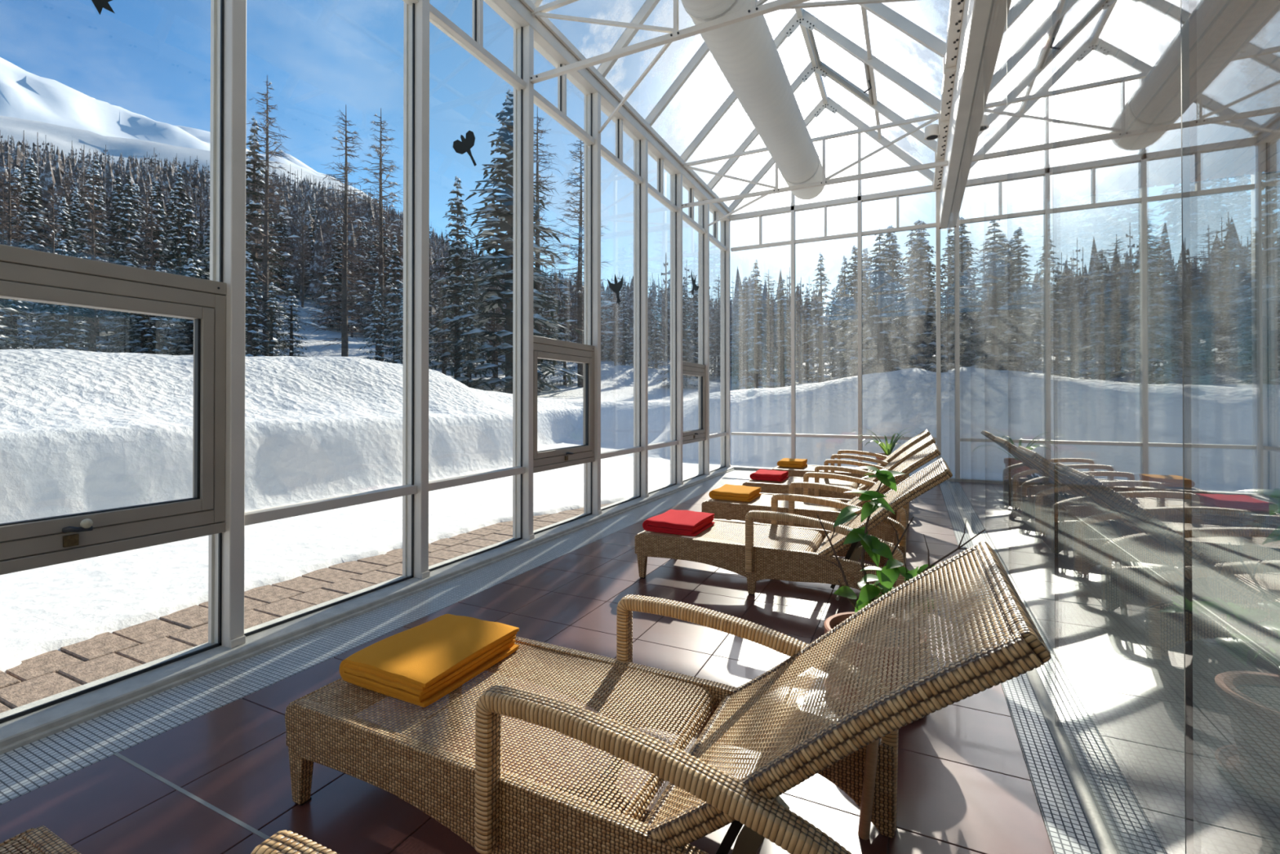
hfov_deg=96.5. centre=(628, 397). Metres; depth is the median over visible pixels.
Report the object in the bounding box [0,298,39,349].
spruce
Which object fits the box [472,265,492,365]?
spruce
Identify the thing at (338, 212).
conifer tree
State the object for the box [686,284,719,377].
spruce
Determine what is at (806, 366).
spruce
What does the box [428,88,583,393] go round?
spruce
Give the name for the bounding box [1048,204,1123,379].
spruce
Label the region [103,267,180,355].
spruce
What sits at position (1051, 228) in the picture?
conifer tree
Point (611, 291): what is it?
spruce
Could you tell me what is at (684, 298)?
spruce
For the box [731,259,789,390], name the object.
spruce
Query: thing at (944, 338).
spruce
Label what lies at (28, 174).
conifer tree
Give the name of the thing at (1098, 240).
spruce
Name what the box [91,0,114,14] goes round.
sticker
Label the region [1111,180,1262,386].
spruce
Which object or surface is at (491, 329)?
conifer tree
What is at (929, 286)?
spruce
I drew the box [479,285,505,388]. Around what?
conifer tree
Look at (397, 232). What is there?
conifer tree
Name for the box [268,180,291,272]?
conifer tree
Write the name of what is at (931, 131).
recessed light
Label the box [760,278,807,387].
spruce
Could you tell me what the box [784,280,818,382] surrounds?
conifer tree
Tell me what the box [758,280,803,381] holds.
spruce
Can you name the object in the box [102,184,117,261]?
spruce
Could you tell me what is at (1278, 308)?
spruce
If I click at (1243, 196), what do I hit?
spruce
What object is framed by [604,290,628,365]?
conifer tree
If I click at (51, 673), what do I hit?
paved path
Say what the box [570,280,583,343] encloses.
conifer tree
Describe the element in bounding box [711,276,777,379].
spruce
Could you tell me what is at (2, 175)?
conifer tree
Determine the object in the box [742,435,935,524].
lounger
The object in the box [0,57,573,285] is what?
mountain
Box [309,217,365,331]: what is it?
spruce
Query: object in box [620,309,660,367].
spruce
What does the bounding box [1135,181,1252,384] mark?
spruce
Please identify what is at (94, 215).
conifer tree
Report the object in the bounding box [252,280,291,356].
spruce
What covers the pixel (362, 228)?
spruce
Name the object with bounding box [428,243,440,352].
conifer tree
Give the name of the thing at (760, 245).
window
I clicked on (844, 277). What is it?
spruce
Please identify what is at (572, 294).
conifer tree
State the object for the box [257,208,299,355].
spruce
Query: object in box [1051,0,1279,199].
glass panel
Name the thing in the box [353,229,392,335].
spruce
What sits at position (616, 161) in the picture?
window
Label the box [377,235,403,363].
spruce
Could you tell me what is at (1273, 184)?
window
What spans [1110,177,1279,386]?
spruce
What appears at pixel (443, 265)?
conifer tree
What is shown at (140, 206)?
spruce
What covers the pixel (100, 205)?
spruce
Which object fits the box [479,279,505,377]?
conifer tree
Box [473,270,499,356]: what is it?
conifer tree
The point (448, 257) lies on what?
spruce
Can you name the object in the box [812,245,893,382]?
spruce
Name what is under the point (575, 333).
conifer tree
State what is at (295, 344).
spruce
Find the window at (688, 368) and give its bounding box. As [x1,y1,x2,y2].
[682,187,706,481]
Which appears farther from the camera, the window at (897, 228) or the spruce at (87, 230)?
the spruce at (87, 230)
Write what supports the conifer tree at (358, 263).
on the hillside
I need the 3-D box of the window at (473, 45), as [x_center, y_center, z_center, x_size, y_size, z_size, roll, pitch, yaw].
[-1.281,-1.082,4.822,0.095,4.815,1.226,0,0,26]
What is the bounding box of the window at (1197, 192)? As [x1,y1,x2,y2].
[1147,182,1255,493]
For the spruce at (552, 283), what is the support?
on the hillside
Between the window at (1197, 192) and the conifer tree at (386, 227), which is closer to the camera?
the window at (1197, 192)
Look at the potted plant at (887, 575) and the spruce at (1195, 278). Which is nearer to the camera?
the potted plant at (887, 575)
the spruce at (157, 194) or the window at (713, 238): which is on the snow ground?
the spruce at (157, 194)
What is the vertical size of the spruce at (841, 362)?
7.638 m
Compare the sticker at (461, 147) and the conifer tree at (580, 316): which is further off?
the conifer tree at (580, 316)
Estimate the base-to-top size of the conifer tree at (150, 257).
6.333 m
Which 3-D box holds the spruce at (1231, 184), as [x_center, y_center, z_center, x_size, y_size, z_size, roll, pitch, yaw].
[21.061,-3.798,20.004,3.861,9.386,4.177,0,0,-19]
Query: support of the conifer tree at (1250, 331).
on the snow ground
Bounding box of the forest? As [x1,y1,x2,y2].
[0,130,1279,373]
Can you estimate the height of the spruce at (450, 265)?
7.380 m
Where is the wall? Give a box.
[947,0,1193,853]
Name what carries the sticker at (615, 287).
attached to the window at (616, 161)
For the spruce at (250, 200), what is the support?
on the hillside
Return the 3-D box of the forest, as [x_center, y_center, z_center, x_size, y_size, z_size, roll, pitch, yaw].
[38.468,-25.776,68.988,276.185,50.526,177.136,0,0,26]
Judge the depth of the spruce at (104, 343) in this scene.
15.67 m
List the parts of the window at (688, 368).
sash, frame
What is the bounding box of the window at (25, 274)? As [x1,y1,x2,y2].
[0,0,226,723]
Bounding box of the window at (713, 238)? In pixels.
[709,211,727,471]
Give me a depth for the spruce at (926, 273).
18.65 m
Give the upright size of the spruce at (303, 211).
8.351 m
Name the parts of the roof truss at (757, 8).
web post, web post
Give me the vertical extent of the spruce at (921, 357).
5.604 m
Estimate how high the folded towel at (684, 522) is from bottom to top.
0.094 m
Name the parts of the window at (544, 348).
sash, frame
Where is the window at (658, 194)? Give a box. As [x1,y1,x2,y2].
[648,158,678,493]
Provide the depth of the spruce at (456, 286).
24.83 m
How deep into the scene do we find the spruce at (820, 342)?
28.15 m
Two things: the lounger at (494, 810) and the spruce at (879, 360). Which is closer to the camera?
the lounger at (494, 810)
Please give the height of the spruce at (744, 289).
8.552 m
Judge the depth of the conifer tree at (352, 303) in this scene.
36.43 m
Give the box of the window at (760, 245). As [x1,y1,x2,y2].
[730,215,791,467]
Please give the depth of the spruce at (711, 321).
42.22 m
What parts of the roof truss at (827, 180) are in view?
web post, web post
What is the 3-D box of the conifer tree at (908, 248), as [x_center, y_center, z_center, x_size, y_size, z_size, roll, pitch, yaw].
[11.294,-2.809,22.624,2.809,7.037,2.829,0,0,18]
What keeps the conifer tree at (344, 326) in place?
on the snow ground
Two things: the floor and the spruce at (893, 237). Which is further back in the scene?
the spruce at (893, 237)
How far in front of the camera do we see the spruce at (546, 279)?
41.55 m
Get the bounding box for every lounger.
[0,825,337,853]
[284,541,1051,853]
[635,457,952,617]
[701,443,941,542]
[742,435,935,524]
[769,429,930,481]
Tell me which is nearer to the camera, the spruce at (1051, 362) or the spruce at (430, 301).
the spruce at (1051, 362)
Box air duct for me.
[680,0,826,199]
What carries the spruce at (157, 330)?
on the snow ground
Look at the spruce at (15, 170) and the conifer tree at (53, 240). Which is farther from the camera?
the spruce at (15, 170)
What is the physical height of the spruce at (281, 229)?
8.091 m
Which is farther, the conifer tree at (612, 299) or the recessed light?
the conifer tree at (612, 299)
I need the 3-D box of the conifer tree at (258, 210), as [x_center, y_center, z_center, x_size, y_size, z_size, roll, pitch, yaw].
[-22.442,-8.421,34.180,3.237,8.695,2.701,0,0,23]
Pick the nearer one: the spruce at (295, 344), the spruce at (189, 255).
the spruce at (295, 344)
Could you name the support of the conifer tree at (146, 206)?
on the hillside
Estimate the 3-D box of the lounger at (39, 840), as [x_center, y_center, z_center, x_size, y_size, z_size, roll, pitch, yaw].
[-0.655,0.880,0.561,2.108,0.935,0.860,0,0,26]
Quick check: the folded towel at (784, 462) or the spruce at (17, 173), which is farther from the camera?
the spruce at (17, 173)
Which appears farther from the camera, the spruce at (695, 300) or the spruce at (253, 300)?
the spruce at (695, 300)
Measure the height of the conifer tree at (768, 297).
10.089 m
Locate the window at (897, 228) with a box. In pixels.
[861,195,936,440]
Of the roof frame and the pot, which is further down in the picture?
the pot
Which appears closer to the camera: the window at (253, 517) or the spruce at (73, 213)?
the window at (253, 517)
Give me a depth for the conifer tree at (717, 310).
37.02 m
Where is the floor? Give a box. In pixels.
[0,469,1279,853]
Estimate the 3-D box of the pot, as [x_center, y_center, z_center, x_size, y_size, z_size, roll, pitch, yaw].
[1.104,1.192,2.571,0.426,0.300,0.426,0,0,26]
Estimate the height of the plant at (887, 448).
0.915 m
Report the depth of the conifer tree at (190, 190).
36.95 m
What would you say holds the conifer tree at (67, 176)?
on the hillside
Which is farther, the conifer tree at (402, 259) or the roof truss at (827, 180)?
the conifer tree at (402, 259)
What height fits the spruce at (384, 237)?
8.890 m
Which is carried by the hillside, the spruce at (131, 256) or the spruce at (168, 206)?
the spruce at (168, 206)
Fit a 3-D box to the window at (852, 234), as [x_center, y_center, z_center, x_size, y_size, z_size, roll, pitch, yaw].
[3.587,-1.062,10.402,1.092,4.830,0.070,0,0,26]
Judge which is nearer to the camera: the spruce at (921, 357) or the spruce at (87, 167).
the spruce at (921, 357)
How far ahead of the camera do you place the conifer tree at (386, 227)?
43.27 m
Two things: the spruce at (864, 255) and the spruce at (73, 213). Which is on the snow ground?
the spruce at (864, 255)
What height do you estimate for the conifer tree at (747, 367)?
7.669 m
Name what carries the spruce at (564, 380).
on the snow ground
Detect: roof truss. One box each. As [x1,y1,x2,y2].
[529,0,916,133]
[681,112,947,226]
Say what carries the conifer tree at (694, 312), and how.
on the hillside
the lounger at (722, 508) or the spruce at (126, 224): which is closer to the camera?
the lounger at (722, 508)
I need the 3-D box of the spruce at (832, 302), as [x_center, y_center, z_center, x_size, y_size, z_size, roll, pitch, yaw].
[12.726,-2.962,35.925,3.332,7.698,3.521,0,0,-2]
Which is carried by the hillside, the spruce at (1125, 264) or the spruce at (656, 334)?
the spruce at (656, 334)
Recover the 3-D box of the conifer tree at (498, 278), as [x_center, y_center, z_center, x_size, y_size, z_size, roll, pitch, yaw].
[-10.473,-6.507,46.080,2.286,7.158,2.302,0,0,-16]
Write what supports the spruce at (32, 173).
on the hillside
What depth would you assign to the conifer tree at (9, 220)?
20.24 m
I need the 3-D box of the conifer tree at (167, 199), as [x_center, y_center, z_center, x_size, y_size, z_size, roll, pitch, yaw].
[-32.835,-11.210,40.533,2.288,7.167,2.305,0,0,42]
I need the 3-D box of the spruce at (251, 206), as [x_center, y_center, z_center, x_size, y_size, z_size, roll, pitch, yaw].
[-14.358,-5.288,21.755,3.715,10.893,3.431,0,0,15]
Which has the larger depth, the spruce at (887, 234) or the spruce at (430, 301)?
the spruce at (430, 301)
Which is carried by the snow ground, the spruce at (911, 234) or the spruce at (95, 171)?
the spruce at (911, 234)
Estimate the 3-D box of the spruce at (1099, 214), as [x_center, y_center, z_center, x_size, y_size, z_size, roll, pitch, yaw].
[17.026,-3.596,21.012,3.679,8.944,3.981,0,0,45]
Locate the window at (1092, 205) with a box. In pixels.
[1048,195,1142,488]
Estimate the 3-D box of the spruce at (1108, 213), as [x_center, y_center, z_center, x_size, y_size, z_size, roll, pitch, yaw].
[16.348,-2.818,19.235,2.947,7.164,3.189,0,0,28]
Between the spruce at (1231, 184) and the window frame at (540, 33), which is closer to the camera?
the window frame at (540, 33)
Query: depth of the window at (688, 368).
9.67 m
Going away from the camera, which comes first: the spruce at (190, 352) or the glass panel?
the glass panel
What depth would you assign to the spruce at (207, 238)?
24.58 m
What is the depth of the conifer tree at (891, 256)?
26.29 m
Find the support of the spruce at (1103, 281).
on the snow ground
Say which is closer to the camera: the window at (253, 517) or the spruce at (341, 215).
the window at (253, 517)
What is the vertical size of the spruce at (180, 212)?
8.750 m
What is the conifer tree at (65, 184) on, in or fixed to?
on the hillside
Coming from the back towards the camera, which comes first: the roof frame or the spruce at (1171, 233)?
the spruce at (1171, 233)
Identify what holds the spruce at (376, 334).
on the snow ground
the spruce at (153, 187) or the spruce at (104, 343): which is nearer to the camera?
the spruce at (104, 343)
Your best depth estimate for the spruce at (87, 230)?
22.18 m
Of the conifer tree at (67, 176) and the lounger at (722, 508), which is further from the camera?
the conifer tree at (67, 176)
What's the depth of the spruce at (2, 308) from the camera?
12.19 m
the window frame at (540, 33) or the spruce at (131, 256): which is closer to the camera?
the window frame at (540, 33)
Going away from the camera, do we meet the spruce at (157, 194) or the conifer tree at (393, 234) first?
the spruce at (157, 194)
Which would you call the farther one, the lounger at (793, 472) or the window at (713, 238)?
the window at (713, 238)
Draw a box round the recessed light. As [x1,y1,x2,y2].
[924,124,939,140]
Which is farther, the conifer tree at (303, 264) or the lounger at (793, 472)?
the conifer tree at (303, 264)
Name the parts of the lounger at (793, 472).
seat, panel, panel, armrest, armrest, backrest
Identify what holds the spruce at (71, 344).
on the snow ground
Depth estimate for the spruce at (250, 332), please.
15.59 m
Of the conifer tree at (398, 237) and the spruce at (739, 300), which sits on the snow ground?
the conifer tree at (398, 237)
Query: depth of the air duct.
5.69 m
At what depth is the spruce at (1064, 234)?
16.94 m
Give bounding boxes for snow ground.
[0,323,1279,673]
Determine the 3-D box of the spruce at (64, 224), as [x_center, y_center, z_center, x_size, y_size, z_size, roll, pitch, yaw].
[-28.595,-6.989,28.715,2.966,6.305,3.130,0,0,-9]
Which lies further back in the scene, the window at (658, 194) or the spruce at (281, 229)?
the spruce at (281, 229)
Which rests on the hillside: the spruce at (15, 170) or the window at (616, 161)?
the spruce at (15, 170)
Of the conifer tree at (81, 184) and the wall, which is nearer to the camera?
the wall
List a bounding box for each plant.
[816,466,985,721]
[843,426,917,463]
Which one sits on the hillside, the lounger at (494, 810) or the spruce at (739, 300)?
the spruce at (739, 300)
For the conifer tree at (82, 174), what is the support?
on the hillside
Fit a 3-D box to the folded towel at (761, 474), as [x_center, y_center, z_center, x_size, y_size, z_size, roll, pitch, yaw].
[1.813,1.002,7.361,0.406,0.094,0.462,0,0,26]
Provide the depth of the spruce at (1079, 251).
14.22 m
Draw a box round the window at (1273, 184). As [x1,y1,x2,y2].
[1261,180,1279,495]
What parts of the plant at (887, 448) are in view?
pot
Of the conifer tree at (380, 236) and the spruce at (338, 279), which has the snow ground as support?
the conifer tree at (380, 236)
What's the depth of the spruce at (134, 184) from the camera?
37.16 m
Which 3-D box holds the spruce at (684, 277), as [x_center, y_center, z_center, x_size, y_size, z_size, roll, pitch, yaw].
[3.097,-2.962,31.983,3.008,7.639,3.257,0,0,-33]
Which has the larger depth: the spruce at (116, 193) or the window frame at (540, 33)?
the spruce at (116, 193)
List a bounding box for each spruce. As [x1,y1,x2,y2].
[0,157,61,253]
[0,167,47,306]
[0,168,39,243]
[0,297,39,349]
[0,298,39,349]
[17,302,90,349]
[19,238,103,351]
[22,196,82,312]
[32,243,110,351]
[55,156,123,335]
[57,187,87,257]
[65,166,120,352]
[76,167,91,228]
[84,191,111,259]
[88,311,173,354]
[93,254,164,351]
[100,171,134,263]
[100,173,144,315]
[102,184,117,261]
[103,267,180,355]
[109,182,150,266]
[121,181,182,351]
[123,184,155,266]
[124,261,181,355]
[139,182,168,271]
[147,257,202,355]
[153,167,195,319]
[153,189,186,275]
[160,195,209,355]
[165,262,193,353]
[169,208,246,355]
[244,253,272,356]
[244,292,268,355]
[244,305,258,355]
[245,115,289,355]
[245,200,262,287]
[245,203,262,342]
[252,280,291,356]
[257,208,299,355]
[268,196,297,294]
[268,199,306,288]
[272,280,311,356]
[286,200,308,288]
[292,342,298,356]
[296,199,328,301]
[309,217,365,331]
[327,215,351,300]
[340,222,377,317]
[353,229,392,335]
[356,279,395,362]
[360,220,402,344]
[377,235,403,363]
[379,276,439,369]
[401,301,439,354]
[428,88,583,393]
[428,176,496,391]
[429,266,454,365]
[431,241,475,362]
[431,265,466,351]
[433,257,453,355]
[450,248,496,389]
[462,248,479,349]
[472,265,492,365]
[504,306,556,391]
[540,284,555,372]
[542,279,559,361]
[542,281,568,364]
[546,283,561,340]
[548,280,578,385]
[600,288,612,360]
[602,288,621,362]
[609,277,632,364]
[612,290,630,361]
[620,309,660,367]
[648,299,670,368]
[652,284,697,389]
[662,275,697,384]
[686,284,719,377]
[688,299,716,375]
[709,307,717,374]
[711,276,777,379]
[730,273,780,387]
[730,280,759,377]
[730,291,751,377]
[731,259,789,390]
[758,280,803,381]
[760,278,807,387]
[790,252,843,382]
[790,286,826,379]
[805,288,842,382]
[808,255,853,382]
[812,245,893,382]
[814,274,848,377]
[819,248,906,381]
[823,289,874,381]
[824,267,888,381]
[837,228,918,373]
[845,225,909,373]
[867,232,928,372]
[871,220,947,372]
[884,220,947,372]
[884,247,946,372]
[890,253,943,369]
[914,237,947,372]
[928,275,946,372]
[1048,187,1232,386]
[1048,193,1164,386]
[1048,196,1154,381]
[1048,196,1166,378]
[1048,200,1122,385]
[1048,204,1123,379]
[1048,287,1075,380]
[1048,293,1072,380]
[1057,195,1156,379]
[1073,211,1164,382]
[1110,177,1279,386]
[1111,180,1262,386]
[1112,182,1252,382]
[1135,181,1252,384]
[1162,176,1251,375]
[1172,170,1279,385]
[1199,178,1279,384]
[1211,174,1279,382]
[1235,226,1279,384]
[1238,229,1279,384]
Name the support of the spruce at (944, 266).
on the snow ground
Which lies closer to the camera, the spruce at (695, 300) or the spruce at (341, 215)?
the spruce at (695, 300)
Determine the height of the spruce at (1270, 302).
5.747 m
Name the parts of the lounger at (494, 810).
leg, panel, leg, panel, seat, leg, armrest, seat rail, panel, support rod, armrest, support rod, backrest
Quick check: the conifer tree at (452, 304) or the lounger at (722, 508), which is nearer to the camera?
the lounger at (722, 508)
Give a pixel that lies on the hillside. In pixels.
(61, 136)
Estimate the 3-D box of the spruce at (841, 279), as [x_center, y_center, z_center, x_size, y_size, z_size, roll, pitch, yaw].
[14.502,-3.715,38.595,4.203,9.443,3.885,0,0,-26]
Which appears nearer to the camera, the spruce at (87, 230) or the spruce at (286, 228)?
the spruce at (87, 230)
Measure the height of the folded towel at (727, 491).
0.094 m
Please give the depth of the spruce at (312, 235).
46.03 m
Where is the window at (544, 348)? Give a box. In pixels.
[533,63,595,533]
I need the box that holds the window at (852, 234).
[794,205,857,438]
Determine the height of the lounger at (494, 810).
0.935 m
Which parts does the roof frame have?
gusset plate, gusset plate, gusset plate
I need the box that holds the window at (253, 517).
[244,0,418,636]
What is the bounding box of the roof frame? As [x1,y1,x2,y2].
[530,0,946,211]
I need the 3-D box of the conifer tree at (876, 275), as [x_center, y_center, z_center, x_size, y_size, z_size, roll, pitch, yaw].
[9.751,-2.530,22.780,2.582,6.422,2.563,0,0,-30]
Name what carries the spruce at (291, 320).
on the snow ground
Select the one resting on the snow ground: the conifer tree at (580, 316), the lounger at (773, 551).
the conifer tree at (580, 316)
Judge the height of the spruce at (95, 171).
8.758 m
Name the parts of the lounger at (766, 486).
seat, panel, panel, armrest, armrest, backrest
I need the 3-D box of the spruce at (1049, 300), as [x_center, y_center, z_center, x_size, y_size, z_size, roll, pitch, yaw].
[11.141,-2.814,16.448,3.167,6.878,2.925,0,0,-41]
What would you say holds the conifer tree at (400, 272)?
on the snow ground
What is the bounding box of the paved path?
[0,502,613,713]
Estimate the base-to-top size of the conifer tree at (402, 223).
10.378 m
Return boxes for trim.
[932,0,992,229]
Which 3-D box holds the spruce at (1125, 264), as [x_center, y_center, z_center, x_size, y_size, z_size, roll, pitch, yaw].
[10.718,-2.190,12.269,3.443,5.422,3.634,0,0,-32]
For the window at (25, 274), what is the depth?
2.68 m
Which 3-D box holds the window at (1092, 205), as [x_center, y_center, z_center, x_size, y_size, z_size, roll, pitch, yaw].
[7.052,-0.857,8.676,1.134,4.400,0.070,0,0,26]
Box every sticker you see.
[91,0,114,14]
[453,130,476,166]
[607,274,622,305]
[691,271,698,296]
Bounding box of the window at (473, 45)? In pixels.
[428,0,525,571]
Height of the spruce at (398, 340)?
4.774 m
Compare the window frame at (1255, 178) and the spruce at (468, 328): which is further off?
the spruce at (468, 328)
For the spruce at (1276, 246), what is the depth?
17.48 m
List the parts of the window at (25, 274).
handle, lever, knob, sash, frame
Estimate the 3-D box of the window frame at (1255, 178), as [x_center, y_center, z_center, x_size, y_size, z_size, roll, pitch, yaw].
[6.311,-1.970,9.063,10.033,6.830,0.130,0,0,26]
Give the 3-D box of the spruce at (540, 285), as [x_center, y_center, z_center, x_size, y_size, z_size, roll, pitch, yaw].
[-5.282,-4.011,33.719,1.924,6.107,2.083,0,0,25]
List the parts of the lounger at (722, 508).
panel, seat, panel, panel, armrest, armrest, backrest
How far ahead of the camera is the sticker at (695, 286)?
9.58 m
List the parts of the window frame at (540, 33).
post, sill, skirting, post, post, post, eave rail, post, post, post, post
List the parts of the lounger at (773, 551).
leg, panel, seat, leg, panel, panel, seat rail, armrest, armrest, support rod, backrest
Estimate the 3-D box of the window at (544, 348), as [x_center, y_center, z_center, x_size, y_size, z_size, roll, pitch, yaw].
[-0.677,-1.075,5.973,0.151,4.815,1.226,0,0,26]
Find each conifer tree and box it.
[0,160,58,346]
[0,170,29,335]
[0,177,44,318]
[5,183,101,345]
[13,173,44,233]
[42,169,85,257]
[46,177,77,251]
[54,166,123,351]
[71,171,92,235]
[71,176,88,239]
[116,174,168,315]
[124,204,179,353]
[158,182,169,208]
[164,190,177,262]
[168,180,207,271]
[190,187,208,275]
[245,75,306,355]
[245,186,287,311]
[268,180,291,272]
[285,104,396,356]
[286,207,321,306]
[320,201,355,311]
[331,107,403,361]
[333,235,369,337]
[347,221,373,320]
[368,228,432,362]
[376,226,397,333]
[385,244,431,337]
[386,222,403,309]
[386,271,439,341]
[390,222,434,310]
[396,231,403,273]
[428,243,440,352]
[428,264,462,373]
[429,265,462,375]
[433,273,466,364]
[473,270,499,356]
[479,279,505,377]
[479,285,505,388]
[484,280,502,364]
[488,278,506,343]
[489,106,583,391]
[542,138,626,387]
[566,296,577,342]
[568,293,576,339]
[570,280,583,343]
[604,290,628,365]
[605,291,626,359]
[669,272,716,363]
[709,274,741,376]
[730,281,769,383]
[749,269,796,377]
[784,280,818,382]
[840,261,914,373]
[870,256,906,372]
[884,244,946,368]
[1048,200,1087,356]
[1226,175,1279,362]
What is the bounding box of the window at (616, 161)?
[600,119,643,510]
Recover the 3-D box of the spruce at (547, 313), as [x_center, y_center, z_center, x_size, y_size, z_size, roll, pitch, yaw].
[-5.674,-4.952,39.599,3.173,6.393,3.007,0,0,-27]
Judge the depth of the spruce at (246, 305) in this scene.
16.32 m
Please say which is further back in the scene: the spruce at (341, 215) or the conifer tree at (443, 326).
the spruce at (341, 215)
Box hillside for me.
[0,115,1279,382]
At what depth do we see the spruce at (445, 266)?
31.88 m
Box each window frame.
[0,0,735,754]
[729,127,1279,497]
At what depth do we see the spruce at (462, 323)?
34.28 m
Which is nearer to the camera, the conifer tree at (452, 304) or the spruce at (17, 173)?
the conifer tree at (452, 304)
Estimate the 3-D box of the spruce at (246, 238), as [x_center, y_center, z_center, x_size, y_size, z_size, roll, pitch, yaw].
[-18.762,-5.721,27.811,2.490,7.564,2.758,0,0,25]
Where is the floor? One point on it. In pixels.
(201, 765)
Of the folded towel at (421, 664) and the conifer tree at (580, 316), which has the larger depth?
the conifer tree at (580, 316)
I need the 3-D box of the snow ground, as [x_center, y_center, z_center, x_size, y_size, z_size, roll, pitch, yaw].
[3.111,-1.414,10.747,64.000,6.438,50.000,0,0,26]
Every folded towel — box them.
[338,613,519,707]
[642,509,715,536]
[708,484,761,502]
[749,468,788,481]
[777,457,807,467]
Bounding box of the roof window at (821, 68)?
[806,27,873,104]
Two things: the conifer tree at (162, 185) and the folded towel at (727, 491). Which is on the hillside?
the conifer tree at (162, 185)
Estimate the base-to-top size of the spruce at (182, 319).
4.467 m
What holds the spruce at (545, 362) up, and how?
on the snow ground
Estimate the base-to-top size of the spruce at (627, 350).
6.239 m
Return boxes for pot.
[824,611,926,706]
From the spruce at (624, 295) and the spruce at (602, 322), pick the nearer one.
the spruce at (624, 295)
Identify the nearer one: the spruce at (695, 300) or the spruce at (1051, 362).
the spruce at (1051, 362)
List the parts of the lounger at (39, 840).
panel, seat, panel, armrest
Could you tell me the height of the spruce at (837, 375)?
7.837 m
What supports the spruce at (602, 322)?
on the hillside
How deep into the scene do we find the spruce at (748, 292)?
30.69 m
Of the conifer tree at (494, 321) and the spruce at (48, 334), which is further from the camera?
the conifer tree at (494, 321)
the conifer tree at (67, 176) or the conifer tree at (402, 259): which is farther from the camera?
the conifer tree at (67, 176)
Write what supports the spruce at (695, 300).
on the hillside
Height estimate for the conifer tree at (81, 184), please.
7.016 m
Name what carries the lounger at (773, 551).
on the floor
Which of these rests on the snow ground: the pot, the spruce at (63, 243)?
the spruce at (63, 243)
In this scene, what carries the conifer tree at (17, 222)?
on the hillside
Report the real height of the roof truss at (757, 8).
0.678 m
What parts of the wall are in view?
glass panel, glass panel, glass panel, glass panel, glass panel, glass panel, glass panel, glass panel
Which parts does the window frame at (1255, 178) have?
post, post, post, sill, post, post, post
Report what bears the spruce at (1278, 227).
on the snow ground
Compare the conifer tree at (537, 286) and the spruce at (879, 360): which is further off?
the conifer tree at (537, 286)
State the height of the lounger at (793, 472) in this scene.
0.935 m
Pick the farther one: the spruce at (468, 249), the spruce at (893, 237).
the spruce at (468, 249)

